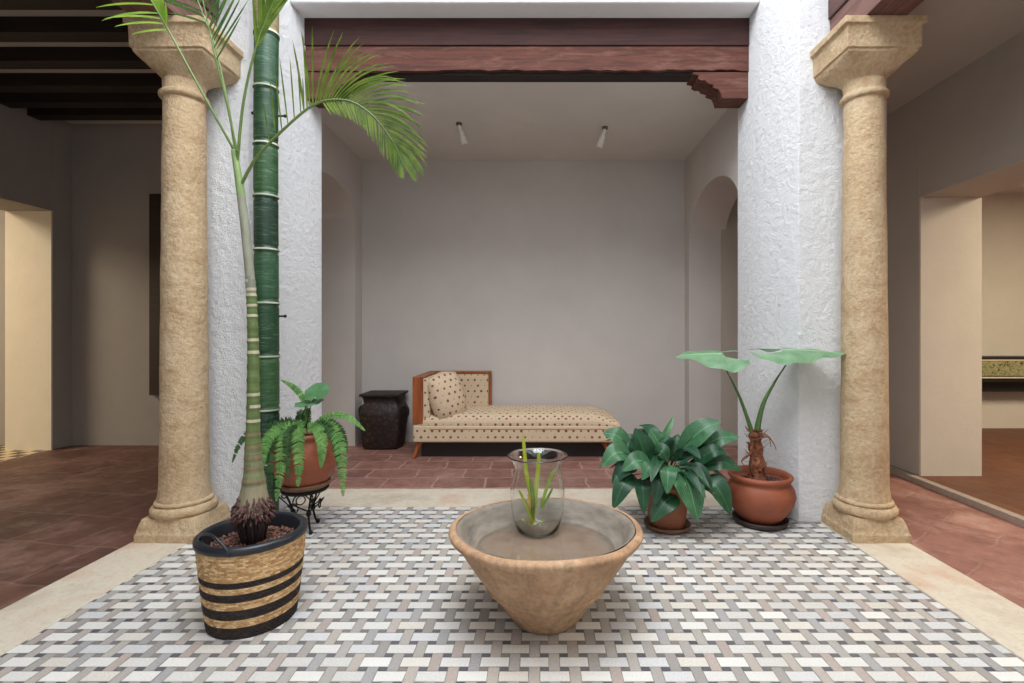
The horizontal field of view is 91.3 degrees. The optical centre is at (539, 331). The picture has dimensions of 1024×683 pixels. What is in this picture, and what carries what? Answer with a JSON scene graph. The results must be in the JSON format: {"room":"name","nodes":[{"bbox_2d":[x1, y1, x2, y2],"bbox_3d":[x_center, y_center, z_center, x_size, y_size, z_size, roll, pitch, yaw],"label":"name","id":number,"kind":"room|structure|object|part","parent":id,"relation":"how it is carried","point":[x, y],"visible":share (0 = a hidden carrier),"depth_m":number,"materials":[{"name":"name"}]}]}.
{"room":"indoor courtyard","nodes":[
{"label":"indoor courtyard","id":0,"kind":"room"},
{"bbox_2d":[0,104,71,449],"bbox_3d":[-5.410,-0.600,1.481,0.500,3.700,8.163,0,0,0],"label":"wall","id":1,"kind":"structure","parent":0,"point":[36,155],"depth_m":5.31,"materials":[{"name":"paint"}]},
{"bbox_2d":[5,211,52,449],"bbox_3d":[-5.407,-0.014,5.292,0.487,2.528,0.022,0,0,0],"label":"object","id":2,"kind":"structure","parent":1,"relation":"attached to","point":[28,234],"depth_m":5.28,"materials":[{"name":"beige paint"}]},
{"bbox_2d":[0,124,161,444],"bbox_3d":[-5.950,-0.600,5.638,7.100,3.700,0.250,0,0,0],"label":"wall","id":3,"kind":"structure","parent":0,"point":[116,168],"depth_m":5.51,"materials":[{"name":"paint"}]},
{"bbox_2d":[149,194,160,394],"bbox_3d":[-3.735,-0.410,5.487,1.070,2.200,0.072,0,0,0],"label":"window","id":4,"kind":"structure","parent":3,"relation":"in","point":[154,199],"depth_m":5.46,"materials":[{"name":"brown wood"}]},
{"bbox_3d":[-3.730,-0.410,5.457,0.940,2.000,0.012,0,0,0],"label":"shutter panel","id":5,"kind":"part","parent":4,"relation":"part of","materials":[{"name":"brown wood"}]},
{"bbox_2d":[0,10,161,123],"bbox_3d":[-3.625,-2.348,1.506,3.350,0.105,8.213,0,0,0],"label":"ceiling","id":6,"kind":"structure","parent":0,"point":[2,12],"depth_m":4.00,"materials":[{"name":"paint"}]},
{"bbox_2d":[0,0,122,9],"bbox_3d":[-3.780,-2.240,3.324,2.760,0.120,0.130,0,0,0],"label":"joist","id":7,"kind":"object","parent":6,"relation":"attached to","point":[4,4],"visible":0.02,"depth_m":3.34,"materials":[{"name":"brown wood"}]},
{"bbox_2d":[0,16,128,41],"bbox_3d":[-3.780,-2.240,3.701,2.760,0.120,0.130,0,0,0],"label":"joist","id":8,"kind":"object","parent":6,"relation":"attached to","point":[12,28],"visible":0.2,"depth_m":3.63,"materials":[{"name":"brown wood"}]},
{"bbox_2d":[0,47,150,68],"bbox_3d":[-3.780,-2.240,4.088,2.760,0.120,0.130,0,0,0],"label":"joist","id":9,"kind":"object","parent":6,"relation":"attached to","point":[10,57],"visible":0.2,"depth_m":4.02,"materials":[{"name":"brown wood"}]},
{"bbox_2d":[0,73,161,92],"bbox_3d":[-3.780,-2.240,4.496,2.760,0.120,0.130,0,0,0],"label":"joist","id":10,"kind":"object","parent":6,"relation":"attached to","point":[9,82],"visible":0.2,"depth_m":4.43,"materials":[{"name":"brown wood"}]},
{"bbox_2d":[0,93,161,107],"bbox_3d":[-3.780,-2.240,4.809,2.760,0.120,0.130,0,0,0],"label":"joist","id":11,"kind":"object","parent":6,"relation":"attached to","point":[11,100],"visible":0.4,"depth_m":4.75,"materials":[{"name":"brown wood"}]},
{"bbox_2d":[27,108,161,119],"bbox_3d":[-3.780,-2.240,5.092,2.760,0.120,0.130,0,0,0],"label":"joist","id":12,"kind":"object","parent":6,"relation":"attached to","point":[37,113],"visible":0.34,"depth_m":5.03,"materials":[{"name":"brown wood"}]},
{"bbox_2d":[206,0,321,511],"bbox_3d":[-2.096,-1.450,3.640,0.707,5.400,0.711,0,0,0],"label":"wall","id":13,"kind":"structure","parent":0,"point":[300,144],"depth_m":3.29,"materials":[{"name":"white paint"}]},
{"bbox_2d":[0,542,185,655],"bbox_3d":[-2.250,1.272,0.342,0.340,0.055,5.884,0,0,0],"label":"trim","id":14,"kind":"structure","parent":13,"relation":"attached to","point":[29,616],"depth_m":2.39,"materials":[{"name":"stone"}]},
{"bbox_2d":[122,15,243,543],"bbox_3d":[-2.185,-0.295,3.097,0.480,3.090,0.400,0,0,0],"label":"stone column","id":15,"kind":"structure","parent":14,"relation":"on","point":[185,504],"depth_m":3.01,"materials":[{"name":"beige stone"}]},
{"bbox_2d":[111,0,218,26],"bbox_3d":[-2.250,-2.105,0.347,0.300,0.526,5.854,0,0,0],"label":"beam","id":16,"kind":"structure","parent":15,"relation":"on","point":[171,8],"depth_m":2.90,"materials":[{"name":"brown wood"}]},
{"bbox_3d":[-2.212,1.070,3.112,0.352,0.100,0.353,0,0,0],"label":"moulding","id":17,"kind":"part","parent":15,"relation":"part of","materials":[{"name":"beige stone"}]},
{"bbox_2d":[322,122,361,445],"bbox_3d":[-2.240,-0.375,4.848,0.420,3.250,1.705,0,0,0],"label":"wall","id":18,"kind":"structure","parent":0,"point":[341,167],"depth_m":5.49,"materials":[{"name":"paint"}]},
{"bbox_2d":[0,507,1023,682],"bbox_3d":[-0.120,1.290,0.511,4.020,0.080,6.221,0,0,0],"label":"floor","id":19,"kind":"structure","parent":0,"point":[202,668],"depth_m":2.13,"materials":[{"name":"tile"}]},
{"bbox_2d":[195,532,305,639],"bbox_3d":[-1.262,1.067,2.200,0.428,0.366,0.428,0,0,0],"label":"basket","id":20,"kind":"object","parent":19,"relation":"on","point":[252,591],"depth_m":2.04,"materials":[{"name":"beige wicker"}]},
{"bbox_2d":[99,0,428,639],"bbox_3d":[-1.135,-0.254,2.183,1.362,3.007,0.439,0,0,7],"label":"potted palm","id":21,"kind":"object","parent":19,"relation":"on","point":[249,563],"visible":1,"depth_m":2.11,"materials":[{"name":"green plant"}]},
{"bbox_3d":[-1.337,0.852,2.030,0.242,0.083,0.033,0,0,31],"label":"handle","id":22,"kind":"part","parent":21,"relation":"part of","materials":[{"name":"black plastic"}]},
{"bbox_2d":[192,511,307,557],"bbox_3d":[-1.262,0.916,2.200,0.439,0.108,0.439,0,0,0],"label":"pot","id":23,"kind":"object","parent":21,"relation":"attached to","point":[284,536],"depth_m":2.16,"materials":[{"name":"black plastic"}]},
{"bbox_2d":[251,0,286,510],"bbox_3d":[-1.760,-1.350,3.216,0.193,5.200,0.173,0,0,35],"label":"bamboo culm","id":24,"kind":"object","parent":19,"relation":"on","point":[266,59],"visible":0.7,"depth_m":3.14,"materials":[{"name":"plant"}]},
{"bbox_2d":[277,484,328,534],"bbox_3d":[-1.498,1.118,3.175,0.302,0.272,0.297,0,0,0],"label":"plant stand","id":25,"kind":"object","parent":19,"relation":"on","point":[312,500],"visible":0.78,"depth_m":3.11,"materials":[{"name":"metal"}]},
{"bbox_3d":[-1.581,1.125,3.150,0.075,0.259,0.029,0,0,-15],"label":"leg","id":26,"kind":"part","parent":25,"relation":"part of","materials":[{"name":"metal"}]},
{"bbox_3d":[-1.490,0.991,3.170,0.286,0.018,0.286,0,0,0],"label":"plate","id":27,"kind":"part","parent":25,"relation":"part of","materials":[{"name":"metal"}]},
{"bbox_2d":[279,477,330,492],"bbox_3d":[-1.490,0.962,3.170,0.304,0.039,0.304,0,0,0],"label":"saucer","id":28,"kind":"object","parent":25,"relation":"on","point":[319,486],"visible":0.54,"depth_m":3.05,"materials":[{"name":"ceramic"}]},
{"bbox_2d":[232,380,364,500],"bbox_3d":[-1.480,0.652,3.113,0.742,0.703,0.489,0,0,34],"label":"potted fern","id":29,"kind":"object","parent":28,"relation":"on","point":[304,453],"visible":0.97,"depth_m":3.00,"materials":[{"name":"green plant"}]},
{"bbox_2d":[269,427,336,487],"bbox_3d":[-1.490,0.797,3.170,0.406,0.340,0.406,0,0,0],"label":"pot","id":30,"kind":"object","parent":29,"relation":"attached to","point":[312,474],"depth_m":3.00,"materials":[{"name":"ceramic"}]},
{"bbox_3d":[-1.427,1.125,3.102,0.029,0.259,0.075,0,0,-45],"label":"leg","id":31,"kind":"part","parent":25,"relation":"part of","materials":[{"name":"metal"}]},
{"bbox_3d":[-1.462,1.125,3.259,0.029,0.259,0.075,0,0,15],"label":"leg","id":32,"kind":"part","parent":25,"relation":"part of","materials":[{"name":"metal"}]},
{"bbox_2d":[448,498,643,634],"bbox_3d":[0.023,1.043,2.215,0.851,0.414,0.848,0,0,0],"label":"basin","id":33,"kind":"object","parent":19,"relation":"on","point":[546,585],"visible":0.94,"depth_m":2.03,"materials":[{"name":"beige stone"}]},
{"bbox_2d":[508,448,566,537],"bbox_3d":[-0.012,0.770,2.390,0.286,0.368,0.286,0,0,0],"label":"glass vase","id":34,"kind":"object","parent":33,"relation":"in","point":[537,492],"visible":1,"depth_m":2.29,"materials":[{"name":"clear glass"}]},
{"bbox_2d":[522,434,540,461],"bbox_3d":[-0.014,0.709,2.394,0.180,0.443,0.051,0,0,-8],"label":"plant cutting","id":35,"kind":"object","parent":34,"relation":"in","point":[523,439],"visible":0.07,"depth_m":2.39,"materials":[{"name":"green plant"}]},
{"bbox_3d":[-0.057,0.700,2.388,0.054,0.426,0.004,0,0,0],"label":"blade","id":36,"kind":"part","parent":35,"relation":"part of","materials":[{"name":"green plant"}]},
{"bbox_3d":[-0.019,0.750,2.415,0.046,0.339,0.004,0,0,0],"label":"blade","id":37,"kind":"part","parent":35,"relation":"part of","materials":[{"name":"green plant"}]},
{"bbox_3d":[0.024,0.899,2.215,0.781,0.124,0.780,0,0,0],"label":"bowl","id":38,"kind":"part","parent":33,"relation":"part of","materials":[{"name":"grey stone"}]},
{"bbox_2d":[643,516,690,534],"bbox_3d":[0.813,1.232,3.200,0.296,0.036,0.296,0,0,0],"label":"saucer","id":39,"kind":"object","parent":19,"relation":"on","point":[686,528],"visible":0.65,"depth_m":3.09,"materials":[{"name":"ceramic"}]},
{"bbox_2d":[598,416,741,529],"bbox_3d":[0.820,0.891,3.219,0.889,0.691,0.644,0,0,0],"label":"plant","id":40,"kind":"object","parent":39,"relation":"on","point":[666,491],"visible":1,"depth_m":3.07,"materials":[{"name":"green plant"}]},
{"bbox_3d":[0.813,1.087,3.200,0.320,0.300,0.320,0,0,0],"label":"pot","id":41,"kind":"part","parent":40,"relation":"part of","materials":[{"name":"ceramic"}]},
{"bbox_2d":[732,510,788,530],"bbox_3d":[1.443,1.230,3.280,0.344,0.041,0.344,0,0,0],"label":"saucer","id":42,"kind":"object","parent":19,"relation":"on","point":[783,524],"visible":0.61,"depth_m":3.16,"materials":[{"name":"brown ceramic"}]},
{"bbox_2d":[676,348,843,525],"bbox_3d":[1.419,0.669,3.262,1.040,1.132,0.463,0,0,0],"label":"plant","id":43,"kind":"object","parent":42,"relation":"on","point":[763,495],"visible":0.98,"depth_m":3.17,"materials":[{"name":"green plant"}]},
{"bbox_3d":[1.443,1.079,3.280,0.426,0.313,0.426,0,0,0],"label":"pot","id":44,"kind":"part","parent":43,"relation":"part of","materials":[{"name":"ceramic"}]},
{"bbox_2d":[0,442,1023,609],"bbox_3d":[-3.190,1.280,2.623,12.620,0.060,10.445,0,0,0],"label":"floor","id":45,"kind":"structure","parent":0,"point":[63,510],"depth_m":3.67,"materials":[{"name":"brown tile"}]},
{"bbox_2d":[358,390,408,449],"bbox_3d":[-1.698,0.954,5.460,0.556,0.592,0.416,0,0,0],"label":"urn","id":46,"kind":"object","parent":45,"relation":"on","point":[383,415],"visible":1,"depth_m":5.29,"materials":[{"name":"ceramic"}]},
{"bbox_3d":[-1.698,0.671,5.460,0.424,0.027,0.380,0,0,0],"label":"lid","id":47,"kind":"part","parent":46,"relation":"part of","materials":[{"name":"paint"}]},
{"bbox_3d":[-1.453,0.869,5.440,0.067,0.164,0.032,0,0,0],"label":"handle","id":48,"kind":"part","parent":46,"relation":"part of","materials":[{"name":"paint"}]},
{"bbox_2d":[412,371,621,458],"bbox_3d":[-0.227,0.848,5.289,2.073,0.816,0.778,0,0,0],"label":"daybed","id":49,"kind":"object","parent":45,"relation":"on","point":[485,428],"visible":0.8,"depth_m":4.93,"materials":[{"name":"fabric"}]},
{"bbox_3d":[-1.210,1.162,4.941,0.051,0.187,0.116,0,0,44],"label":"leg","id":50,"kind":"part","parent":49,"relation":"part of","materials":[{"name":"brown wood"}]},
{"bbox_3d":[-1.201,0.672,5.281,0.102,0.465,0.753,0,0,0],"label":"armrest frame","id":51,"kind":"part","parent":49,"relation":"part of","materials":[{"name":"brown wood"}]},
{"bbox_2d":[427,371,465,418],"bbox_3d":[-0.935,0.650,5.031,0.398,0.508,0.264,0,0,-43],"label":"throw cushion","id":52,"kind":"object","parent":49,"relation":"on","point":[446,394],"visible":0.88,"depth_m":4.93,"materials":[{"name":"fabric"}]},
{"bbox_3d":[-0.897,0.645,5.635,0.705,0.410,0.085,0,0,0],"label":"backrest frame","id":53,"kind":"part","parent":49,"relation":"part of","materials":[{"name":"brown wood"}]},
{"bbox_3d":[-0.250,1.165,5.302,1.880,0.161,0.571,0,0,0],"label":"underside panel","id":54,"kind":"part","parent":49,"relation":"part of","materials":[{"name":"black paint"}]},
{"bbox_3d":[-0.210,0.882,5.267,2.040,0.165,0.721,0,0,0],"label":"mattress","id":55,"kind":"part","parent":49,"relation":"part of","materials":[{"name":"fabric"}]},
{"bbox_3d":[0.657,1.162,4.961,0.120,0.188,0.051,0,0,43],"label":"leg","id":56,"kind":"part","parent":49,"relation":"part of","materials":[{"name":"brown wood"}]},
{"bbox_2d":[362,160,684,441],"bbox_3d":[-0.150,-0.400,5.826,4.700,3.300,0.250,0,0,0],"label":"wall","id":57,"kind":"structure","parent":0,"point":[563,281],"depth_m":5.70,"materials":[{"name":"paint"}]},
{"bbox_2d":[290,0,759,17],"bbox_3d":[-0.107,-3.257,3.781,3.385,1.785,0.387,0,0,0],"label":"wall","id":58,"kind":"structure","parent":0,"point":[306,8],"depth_m":3.65,"materials":[{"name":"paint"}]},
{"bbox_2d":[304,18,748,107],"bbox_3d":[-0.111,-2.074,3.866,3.378,0.612,0.200,0,0,0],"label":"lintel beam","id":59,"kind":"structure","parent":58,"relation":"attached to","point":[711,55],"depth_m":3.78,"materials":[{"name":"brown wood"}]},
{"bbox_2d":[322,0,1023,159],"bbox_3d":[0.650,-2.035,1.650,6.200,0.150,8.501,0,0,0],"label":"ceiling","id":60,"kind":"structure","parent":0,"point":[644,120],"depth_m":4.40,"materials":[{"name":"paint"}]},
{"bbox_2d":[456,122,467,144],"bbox_3d":[-0.737,-1.865,4.718,0.128,0.190,0.071,0,0,-39],"label":"ceiling spotlight","id":61,"kind":"object","parent":60,"relation":"attached to","point":[463,139],"visible":1,"depth_m":4.69,"materials":[{"name":"grey metal"}]},
{"bbox_2d":[596,126,607,147],"bbox_3d":[0.598,-1.865,4.809,0.129,0.190,0.071,0,0,39],"label":"ceiling spotlight","id":62,"kind":"object","parent":60,"relation":"attached to","point":[600,143],"visible":1,"depth_m":4.79,"materials":[{"name":"grey metal"}]},
{"bbox_2d":[685,108,737,429],"bbox_3d":[1.850,-0.375,4.848,0.400,3.250,1.705,0,0,0],"label":"wall","id":63,"kind":"structure","parent":0,"point":[711,169],"depth_m":5.53,"materials":[{"name":"paint"}]},
{"bbox_2d":[721,197,737,444],"bbox_3d":[2.850,-0.450,5.638,1.700,3.400,0.250,0,0,0],"label":"wall","id":64,"kind":"structure","parent":0,"point":[729,236],"depth_m":5.51,"materials":[{"name":"paint"}]},
{"bbox_2d":[738,0,886,521],"bbox_3d":[1.929,-1.450,3.640,0.702,5.400,0.711,0,0,0],"label":"wall","id":65,"kind":"structure","parent":0,"point":[790,125],"depth_m":3.35,"materials":[{"name":"white paint"}]},
{"bbox_2d":[293,489,721,507],"bbox_3d":[-0.080,1.272,3.773,3.560,0.056,0.404,0,0,0],"label":"trim","id":66,"kind":"structure","parent":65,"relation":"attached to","point":[371,498],"depth_m":3.76,"materials":[{"name":"stone"}]},
{"bbox_2d":[820,522,1023,659],"bbox_3d":[2.010,1.272,0.342,0.340,0.055,5.884,0,0,0],"label":"trim","id":67,"kind":"structure","parent":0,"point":[990,613],"depth_m":2.39,"materials":[{"name":"stone"}]},
{"bbox_2d":[810,15,927,543],"bbox_3d":[2.011,-0.295,3.097,0.480,3.090,0.400,0,0,0],"label":"stone column","id":68,"kind":"structure","parent":67,"relation":"on","point":[857,57],"depth_m":3.00,"materials":[{"name":"beige stone"}]},
{"bbox_3d":[2.016,1.070,3.112,0.355,0.100,0.353,0,0,0],"label":"moulding","id":69,"kind":"part","parent":68,"relation":"part of","materials":[{"name":"beige stone"}]},
{"bbox_2d":[828,0,923,30],"bbox_3d":[2.018,-2.074,0.347,0.265,0.463,5.854,0,0,0],"label":"beam","id":70,"kind":"structure","parent":68,"relation":"on","point":[837,9],"depth_m":2.90,"materials":[{"name":"brown wood"}]},
{"bbox_2d":[887,30,1023,474],"bbox_3d":[3.450,-0.450,1.481,0.520,3.400,8.163,0,0,0],"label":"wall","id":71,"kind":"structure","parent":0,"point":[963,136],"depth_m":4.09,"materials":[{"name":"paint"}]},
{"bbox_2d":[919,197,981,475],"bbox_3d":[3.449,0.061,4.204,0.512,2.378,0.022,0,0,0],"label":"wall","id":72,"kind":"structure","parent":71,"relation":"attached to","point":[950,228],"depth_m":4.19,"materials":[{"name":"paint"}]},
{"bbox_2d":[889,465,1023,526],"bbox_3d":[3.132,1.253,1.420,0.065,0.094,8.039,0,0,0],"label":"trim","id":73,"kind":"structure","parent":71,"relation":"attached to","point":[1010,516],"depth_m":3.69,"materials":[{"name":"beige stone"}]},
{"bbox_2d":[889,428,1023,515],"bbox_3d":[6.082,1.259,1.995,5.835,0.102,9.190,0,0,0],"label":"floor","id":74,"kind":"structure","parent":0,"point":[1001,482],"depth_m":4.18,"materials":[{"name":"brown tile"}]},
{"bbox_2d":[982,193,1023,427],"bbox_3d":[6.400,-0.450,6.376,5.600,3.400,0.200,0,0,0],"label":"wall","id":75,"kind":"structure","parent":0,"point":[1002,213],"depth_m":6.28,"materials":[{"name":"beige paint"}]},
{"bbox_2d":[982,356,1023,391],"bbox_3d":[6.550,0.512,6.112,3.700,0.428,0.329,0,0,0],"label":"shelf","id":76,"kind":"object","parent":75,"relation":"attached to","point":[999,373],"visible":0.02,"depth_m":5.96,"materials":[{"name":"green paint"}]},
{"bbox_3d":[6.550,0.435,5.956,3.600,0.173,0.012,0,0,0],"label":"painted panel","id":77,"kind":"part","parent":76,"relation":"part of","materials":[{"name":"yellow stone"}]},
{"bbox_3d":[6.550,0.661,6.179,3.600,0.130,0.194,0,0,0],"label":"rail","id":78,"kind":"part","parent":76,"relation":"part of","materials":[{"name":"black paint"}]},
{"bbox_2d":[997,184,1023,192],"bbox_3d":[6.400,-1.850,2.047,5.600,0.200,9.295,0,0,0],"label":"ceiling","id":79,"kind":"structure","parent":0,"point":[1019,189],"depth_m":6.18,"materials":[{"name":"paint"}]}
]}

